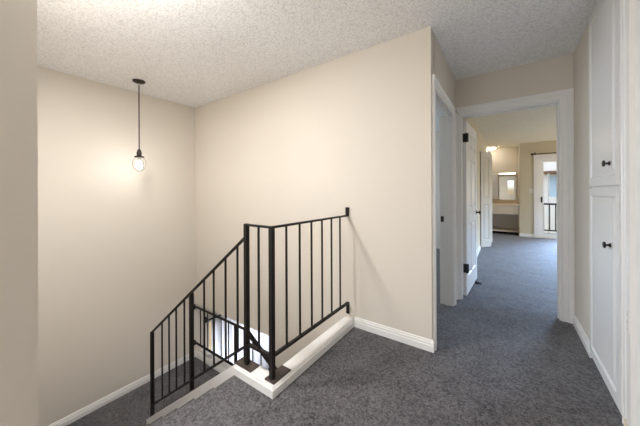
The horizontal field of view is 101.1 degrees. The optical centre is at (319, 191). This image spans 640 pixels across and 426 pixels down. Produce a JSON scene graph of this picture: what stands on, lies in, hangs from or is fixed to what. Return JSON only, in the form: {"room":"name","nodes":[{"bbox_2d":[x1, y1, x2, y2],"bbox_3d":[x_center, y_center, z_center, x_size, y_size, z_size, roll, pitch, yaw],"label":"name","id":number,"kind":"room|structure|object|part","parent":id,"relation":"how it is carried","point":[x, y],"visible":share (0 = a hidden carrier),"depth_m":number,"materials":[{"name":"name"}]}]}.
{"room":"stair landing","nodes":[
{"label":"stair landing","id":0,"kind":"room"},
{"bbox_2d":[0,0,38,425],"bbox_3d":[-2.028,1.293,1.607,2.277,5.040,0.120,0,0,35],"label":"wall","id":1,"kind":"structure","parent":0,"point":[19,347],"depth_m":0.96,"materials":[{"name":"beige paint"}]},
{"bbox_2d":[37,66,202,425],"bbox_3d":[-2.423,1.295,3.124,0.120,5.040,2.139,0,0,35],"label":"wall","id":2,"kind":"structure","parent":0,"point":[116,241],"depth_m":3.02,"materials":[{"name":"beige paint"}]},
{"bbox_2d":[49,350,195,425],"bbox_3d":[-2.362,2.372,3.086,0.015,0.086,1.896,0,0,35],"label":"baseboard","id":3,"kind":"structure","parent":2,"relation":"attached to","point":[67,420],"depth_m":3.04,"materials":[{"name":"white paint"}]},
{"bbox_2d":[205,308,218,348],"bbox_3d":[0.686,2.602,3.307,5.920,2.400,6.023,0,0,35],"label":"wall","id":4,"kind":"structure","parent":0,"point":[209,310],"depth_m":4.54,"materials":[{"name":"beige paint"}]},
{"bbox_2d":[146,365,233,424],"bbox_3d":[-1.094,1.782,2.182,1.360,1.254,0.090,0,0,35],"label":"trim","id":5,"kind":"structure","parent":4,"relation":"attached to","point":[222,377],"depth_m":2.02,"materials":[{"name":"white paint"}]},
{"bbox_2d":[150,207,348,415],"bbox_3d":[-0.691,1.163,2.453,1.706,2.031,0.991,0,0,35],"label":"stair railing","id":6,"kind":"object","parent":5,"relation":"on","point":[274,376],"visible":0.96,"depth_m":1.83,"materials":[{"name":"black metal"}]},
{"bbox_3d":[-1.633,1.775,2.564,0.029,0.816,0.029,0,0,35],"label":"post","id":7,"kind":"part","parent":6,"relation":"part of","materials":[{"name":"black metal"}]},
{"bbox_3d":[-1.047,1.232,2.148,0.029,0.809,0.029,0,0,35],"label":"post","id":8,"kind":"part","parent":6,"relation":"part of","materials":[{"name":"black metal"}]},
{"bbox_3d":[-1.072,0.845,2.164,1.421,1.079,0.026,0,0,35],"label":"rail","id":9,"kind":"part","parent":6,"relation":"part of","materials":[{"name":"black metal"}]},
{"bbox_3d":[-1.062,1.554,2.159,1.407,1.054,0.026,0,0,35],"label":"rail","id":10,"kind":"part","parent":6,"relation":"part of","materials":[{"name":"black metal"}]},
{"bbox_3d":[-0.486,0.679,1.749,0.029,0.931,0.029,0,0,35],"label":"post","id":11,"kind":"part","parent":6,"relation":"part of","materials":[{"name":"black metal"}]},
{"bbox_3d":[-0.484,1.148,1.749,0.160,0.008,0.080,0,0,35],"label":"plate","id":12,"kind":"part","parent":6,"relation":"part of","materials":[{"name":"brown metal"}]},
{"bbox_3d":[-0.389,1.011,1.681,0.235,0.018,0.026,0,0,35],"label":"rail","id":13,"kind":"part","parent":6,"relation":"part of","materials":[{"name":"black metal"}]},
{"bbox_3d":[-0.393,0.221,1.681,0.267,0.014,0.026,0,0,35],"label":"rail","id":14,"kind":"part","parent":6,"relation":"part of","materials":[{"name":"black metal"}]},
{"bbox_3d":[-0.295,0.679,1.613,0.029,0.929,0.029,0,0,35],"label":"post","id":15,"kind":"part","parent":6,"relation":"part of","materials":[{"name":"black metal"}]},
{"bbox_3d":[-0.263,1.147,1.650,0.080,0.008,0.155,0,0,35],"label":"plate","id":16,"kind":"part","parent":6,"relation":"part of","materials":[{"name":"brown metal"}]},
{"bbox_3d":[-0.030,0.220,1.990,0.026,0.014,0.947,0,0,35],"label":"rail","id":17,"kind":"part","parent":6,"relation":"part of","materials":[{"name":"black metal"}]},
{"bbox_3d":[-0.023,1.010,1.995,0.026,0.018,0.935,0,0,35],"label":"rail","id":18,"kind":"part","parent":6,"relation":"part of","materials":[{"name":"black metal"}]},
{"bbox_3d":[-1.401,2.191,5.185,0.106,0.100,1.965,0,0,35],"label":"curtain rod","id":19,"kind":"object","parent":4,"relation":"attached to","visible":0},
{"bbox_2d":[211,315,268,369],"bbox_3d":[-1.379,2.978,5.181,0.114,1.565,1.653,0,0,35],"label":"curtain","id":20,"kind":"object","parent":19,"relation":"hanging from","point":[264,339],"visible":0.06,"depth_m":4.87,"materials":[{"name":"white fabric"}]},
{"bbox_2d":[195,26,433,367],"bbox_3d":[-0.457,1.286,2.969,3.268,5.040,0.120,0,0,35],"label":"wall","id":21,"kind":"structure","parent":0,"point":[353,131],"depth_m":2.52,"materials":[{"name":"beige paint"}]},
{"bbox_2d":[195,350,226,372],"bbox_3d":[-1.441,2.368,3.586,0.912,0.086,0.015,0,0,35],"label":"baseboard","id":22,"kind":"structure","parent":21,"relation":"attached to","point":[220,369],"depth_m":3.64,"materials":[{"name":"white paint"}]},
{"bbox_2d":[198,349,230,368],"bbox_3d":[-1.135,3.084,3.454,1.587,1.450,0.120,0,0,35],"label":"trim","id":23,"kind":"structure","parent":21,"relation":"attached to","point":[209,355],"depth_m":3.72,"materials":[{"name":"white paint"}]},
{"bbox_2d":[233,317,353,398],"bbox_3d":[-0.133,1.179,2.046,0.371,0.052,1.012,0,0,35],"label":"trim","id":24,"kind":"structure","parent":21,"relation":"attached to","point":[271,392],"depth_m":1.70,"materials":[{"name":"white paint"}]},
{"bbox_2d":[354,317,434,352],"bbox_3d":[0.583,1.159,2.160,0.665,0.086,0.032,0,0,35],"label":"baseboard","id":25,"kind":"structure","parent":21,"relation":"attached to","point":[420,342],"depth_m":2.12,"materials":[{"name":"white paint"}]},
{"bbox_2d":[37,0,597,148],"bbox_3d":[1.668,-1.303,2.797,8.300,0.120,12.700,0,0,35],"label":"ceiling","id":26,"kind":"structure","parent":0,"point":[192,53],"depth_m":2.13,"materials":[{"name":"white paint"}]},
{"bbox_2d":[132,79,145,171],"bbox_3d":[-2.011,-0.724,2.928,0.128,1.006,0.128,0,0,35],"label":"pendant light","id":27,"kind":"object","parent":26,"relation":"hanging from","point":[139,156],"visible":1,"depth_m":2.92,"materials":[{"name":"brown metal"}]},
{"bbox_2d":[134,149,143,157],"bbox_3d":[-2.010,-0.426,2.928,0.094,0.098,0.094,0,0,35],"label":"socket","id":28,"kind":"object","parent":27,"relation":"attached to","point":[139,154],"depth_m":2.91,"materials":[{"name":"brown metal"}]},
{"bbox_3d":[-2.011,-0.829,2.928,0.012,0.735,0.011,0,0,35],"label":"rod","id":29,"kind":"part","parent":27,"relation":"part of","materials":[{"name":"brown metal"}]},
{"bbox_3d":[-2.009,-0.298,2.928,0.060,0.098,0.060,0,0,35],"label":"bulb","id":30,"kind":"part","parent":27,"relation":"part of","materials":[{"name":"white glass"}]},
{"bbox_2d":[163,231,622,425],"bbox_3d":[1.899,1.296,2.611,7.527,0.200,12.450,0,0,35],"label":"floor","id":31,"kind":"structure","parent":0,"point":[490,365],"depth_m":1.72,"materials":[{"name":"grey carpet"}]},
{"bbox_2d":[492,200,519,235],"bbox_3d":[5.145,0.717,7.411,0.731,0.930,0.620,0,0,35],"label":"vanity","id":32,"kind":"object","parent":31,"relation":"on","point":[511,207],"depth_m":7.20,"materials":[{"name":"beige laminate"}]},
{"bbox_3d":[4.806,0.493,7.298,0.210,0.180,0.016,0,0,35],"label":"drawer","id":33,"kind":"part","parent":32,"relation":"part of","materials":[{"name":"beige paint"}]},
{"bbox_2d":[492,228,518,231],"bbox_3d":[5.158,1.082,7.428,0.691,0.030,0.480,0,0,35],"label":"shelf","id":34,"kind":"object","parent":32,"relation":"attached to","point":[493,229],"depth_m":7.36,"materials":[{"name":"beige paint"}]},
{"bbox_3d":[5.038,0.492,7.133,0.320,0.180,0.016,0,0,35],"label":"drawer","id":35,"kind":"part","parent":32,"relation":"part of","materials":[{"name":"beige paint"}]},
{"bbox_2d":[492,200,519,205],"bbox_3d":[5.143,0.317,7.411,0.731,0.130,0.620,0,0,35],"label":"countertop","id":36,"kind":"structure","parent":32,"relation":"on","point":[494,202],"depth_m":7.46,"materials":[{"name":"beige stone"}]},
{"bbox_2d":[588,0,621,414],"bbox_3d":[1.966,-0.017,1.478,0.599,2.425,0.645,0,0,35],"label":"linen cabinet","id":37,"kind":"object","parent":31,"relation":"on","point":[605,277],"visible":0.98,"depth_m":1.57,"materials":[{"name":"white paint"}]},
{"bbox_3d":[1.751,-0.627,1.628,0.015,1.183,0.616,0,0,35],"label":"door","id":38,"kind":"part","parent":37,"relation":"part of","materials":[{"name":"white paint"}]},
{"bbox_3d":[1.756,0.567,1.628,0.015,1.169,0.616,0,0,35],"label":"door","id":39,"kind":"part","parent":37,"relation":"part of","materials":[{"name":"white paint"}]},
{"bbox_3d":[1.644,-0.161,1.515,0.032,0.038,0.037,0,0,35],"label":"knob","id":40,"kind":"part","parent":37,"relation":"part of","materials":[{"name":"brown metal"}]},
{"bbox_3d":[1.642,0.307,1.510,0.032,0.038,0.037,0,0,35],"label":"knob","id":41,"kind":"part","parent":37,"relation":"part of","materials":[{"name":"brown metal"}]},
{"bbox_2d":[436,131,439,248],"bbox_3d":[0.608,0.082,4.603,3.368,2.640,3.784,0,0,35],"label":"wall","id":42,"kind":"structure","parent":0,"point":[437,133],"depth_m":5.49,"materials":[{"name":"beige paint"}]},
{"bbox_2d":[477,233,533,256],"bbox_3d":[4.863,1.140,3.964,4.250,0.086,5.316,0,0,35],"label":"baseboard","id":43,"kind":"structure","parent":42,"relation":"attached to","point":[521,234],"depth_m":6.81,"materials":[{"name":"white paint"}]},
{"bbox_2d":[434,34,487,249],"bbox_3d":[2.648,0.073,5.256,0.850,2.640,7.260,0,0,35],"label":"wall","id":44,"kind":"structure","parent":0,"point":[442,71],"depth_m":2.77,"materials":[{"name":"beige paint"}]},
{"bbox_2d":[432,75,456,350],"bbox_3d":[1.098,0.159,2.433,0.147,2.082,1.004,0,0,35],"label":"trim","id":45,"kind":"structure","parent":44,"relation":"attached to","point":[442,105],"depth_m":2.76,"materials":[{"name":"white paint"}]},
{"bbox_2d":[463,121,480,295],"bbox_3d":[1.891,0.189,3.276,0.145,1.985,0.779,0,0,35],"label":"door","id":46,"kind":"structure","parent":44,"relation":"in","point":[470,212],"depth_m":3.15,"materials":[{"name":"white paint"}]},
{"bbox_2d":[480,152,490,246],"bbox_3d":[3.568,0.169,5.667,0.188,2.000,0.510,0,0,35],"label":"door","id":47,"kind":"structure","parent":44,"relation":"in","point":[485,157],"depth_m":5.54,"materials":[{"name":"beige paint"}]},
{"bbox_2d":[491,155,491,241],"bbox_3d":[3.896,0.167,6.130,0.188,2.000,0.510,0,0,35],"label":"door","id":48,"kind":"structure","parent":44,"relation":"in","point":[491,155],"depth_m":6.03,"materials":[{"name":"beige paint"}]},
{"bbox_2d":[456,88,574,323],"bbox_3d":[1.937,0.134,2.708,0.968,2.125,0.156,0,0,35],"label":"door frame","id":49,"kind":"structure","parent":44,"relation":"attached to","point":[563,100],"depth_m":2.44,"materials":[{"name":"white paint"}]},
{"bbox_2d":[488,146,518,232],"bbox_3d":[5.257,-0.039,7.471,0.850,2.440,0.630,0,0,35],"label":"wall","id":50,"kind":"structure","parent":0,"point":[504,160],"depth_m":7.62,"materials":[{"name":"beige paint"}]},
{"bbox_2d":[492,174,497,198],"bbox_3d":[5.098,-0.138,7.762,0.245,0.740,0.093,0,0,35],"label":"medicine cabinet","id":51,"kind":"object","parent":50,"relation":"attached to","point":[494,176],"visible":0.57,"depth_m":7.70,"materials":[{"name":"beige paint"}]},
{"bbox_2d":[499,172,515,174],"bbox_3d":[5.387,-0.509,7.580,0.410,0.060,0.058,0,0,35],"label":"vanity light","id":52,"kind":"object","parent":50,"relation":"attached to","point":[510,173],"visible":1,"depth_m":7.54,"materials":[{"name":"beige paint"}]},
{"bbox_2d":[499,176,515,199],"bbox_3d":[5.399,-0.097,7.594,0.410,0.695,0.025,0,0,35],"label":"wall mirror","id":53,"kind":"object","parent":50,"relation":"attached to","point":[507,184],"visible":1,"depth_m":7.59,"materials":[{"name":"beige mirror"}]},
{"bbox_2d":[455,54,573,114],"bbox_3d":[3.287,-0.030,1.752,4.259,2.440,0.110,0,0,35],"label":"wall","id":54,"kind":"structure","parent":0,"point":[554,74],"depth_m":2.62,"materials":[{"name":"beige paint"}]},
{"bbox_2d":[519,140,555,233],"bbox_3d":[6.726,-0.045,5.972,3.519,2.440,0.120,0,0,35],"label":"wall","id":55,"kind":"structure","parent":0,"point":[526,160],"depth_m":6.84,"materials":[{"name":"beige paint"}]},
{"bbox_2d":[533,154,556,238],"bbox_3d":[6.278,0.122,6.271,1.858,2.110,0.130,0,0,35],"label":"door","id":56,"kind":"structure","parent":55,"relation":"in","point":[538,159],"depth_m":6.71,"materials":[{"name":"white paint"}]},
{"bbox_3d":[5.954,0.171,6.491,0.820,1.945,0.035,0,0,35],"label":"sliding panel","id":57,"kind":"part","parent":56,"relation":"part of","materials":[{"name":"glass"}]},
{"bbox_2d":[573,25,591,340],"bbox_3d":[0.537,0.082,-0.212,0.120,2.640,6.274,0,0,35],"label":"wall","id":58,"kind":"structure","parent":0,"point":[581,54],"depth_m":2.14,"materials":[{"name":"beige paint"}]},
{"bbox_2d":[573,315,591,357],"bbox_3d":[2.119,1.152,2.135,0.015,0.086,0.597,0,0,35],"label":"baseboard","id":59,"kind":"structure","parent":58,"relation":"attached to","point":[577,325],"depth_m":2.10,"materials":[{"name":"white paint"}]},
{"bbox_2d":[623,418,628,425],"bbox_3d":[1.415,1.155,1.156,0.034,0.086,0.317,0,0,35],"label":"trim","id":60,"kind":"structure","parent":58,"relation":"attached to","point":[625,423],"depth_m":1.28,"materials":[{"name":"beige paint"}]},
{"bbox_2d":[620,0,639,425],"bbox_3d":[1.438,-0.017,1.198,0.036,2.430,0.418,0,0,35],"label":"door frame","id":61,"kind":"structure","parent":58,"relation":"attached to","point":[629,9],"depth_m":1.23,"materials":[{"name":"white paint"}]},
{"bbox_3d":[7.226,1.303,6.480,3.700,0.180,1.280,0,0,35],"label":"floor","id":62,"kind":"structure","parent":0,"visible":0},
{"bbox_2d":[544,203,556,231],"bbox_3d":[7.533,0.774,6.922,3.705,0.875,0.050,0,0,35],"label":"balcony railing","id":63,"kind":"object","parent":62,"relation":"on","point":[549,204],"visible":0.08,"depth_m":7.55,"materials":[{"name":"grey metal"}]},
{"bbox_3d":[19.795,4.117,16.692,37.000,0.200,29.900,0,0,35],"label":"ground","id":64,"kind":"structure","parent":0,"visible":0},
{"bbox_2d":[543,162,556,233],"bbox_3d":[11.405,0.504,10.919,12.000,7.100,5.000,0,0,35],"label":"building","id":65,"kind":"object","parent":64,"relation":"on","point":[550,168],"visible":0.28,"depth_m":10.60,"materials":[{"name":"white"}]},
{"bbox_3d":[8.596,1.697,9.885,0.060,4.740,0.060,0,0,35],"label":"porch post","id":66,"kind":"part","parent":65,"relation":"part of","materials":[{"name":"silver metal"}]},
{"bbox_3d":[9.606,-0.198,10.389,0.920,0.840,0.020,0,0,35],"label":"pane","id":67,"kind":"part","parent":65,"relation":"part of","materials":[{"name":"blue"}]},
{"bbox_2d":[544,197,556,233],"bbox_3d":[9.411,2.128,8.783,4.800,3.870,0.040,0,0,35],"label":"fence","id":68,"kind":"object","parent":64,"relation":"on","point":[544,197],"visible":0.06,"depth_m":9.43,"materials":[{"name":"white paint"}]},
{"bbox_3d":[0.705,3.851,3.309,5.900,0.100,5.803,0,0,35],"label":"floor","id":69,"kind":"structure","parent":0,"visible":0},
{"bbox_2d":[67,357,234,425],"bbox_3d":[-1.320,2.621,2.347,2.563,2.819,1.893,0,0,35],"label":"staircase","id":70,"kind":"structure","parent":69,"relation":"on","point":[132,408],"depth_m":2.97,"materials":[{"name":"grey carpet"}]},
{"bbox_2d":[194,304,276,369],"bbox_3d":[-1.028,2.242,3.266,1.986,1.197,0.044,0,0,35],"label":"guardrail","id":71,"kind":"object","parent":70,"relation":"on","point":[254,341],"visible":0.38,"depth_m":3.33,"materials":[{"name":"black metal"}]},
{"bbox_3d":[-1.444,2.186,3.560,0.967,0.020,0.026,0,0,35],"label":"rail","id":72,"kind":"part","parent":71,"relation":"part of","materials":[{"name":"black metal"}]},
{"bbox_3d":[-1.357,1.665,3.497,1.187,0.020,0.026,0,0,35],"label":"rail","id":73,"kind":"part","parent":71,"relation":"part of","materials":[{"name":"black metal"}]},
{"bbox_3d":[-1.050,2.037,3.281,0.030,0.745,0.030,0,0,35],"label":"post","id":74,"kind":"part","parent":71,"relation":"part of","materials":[{"name":"black paint"}]},
{"bbox_3d":[-0.557,1.905,2.931,0.828,0.517,0.040,0,0,35],"label":"handrail","id":75,"kind":"part","parent":71,"relation":"part of","materials":[{"name":"black metal"}]}
]}

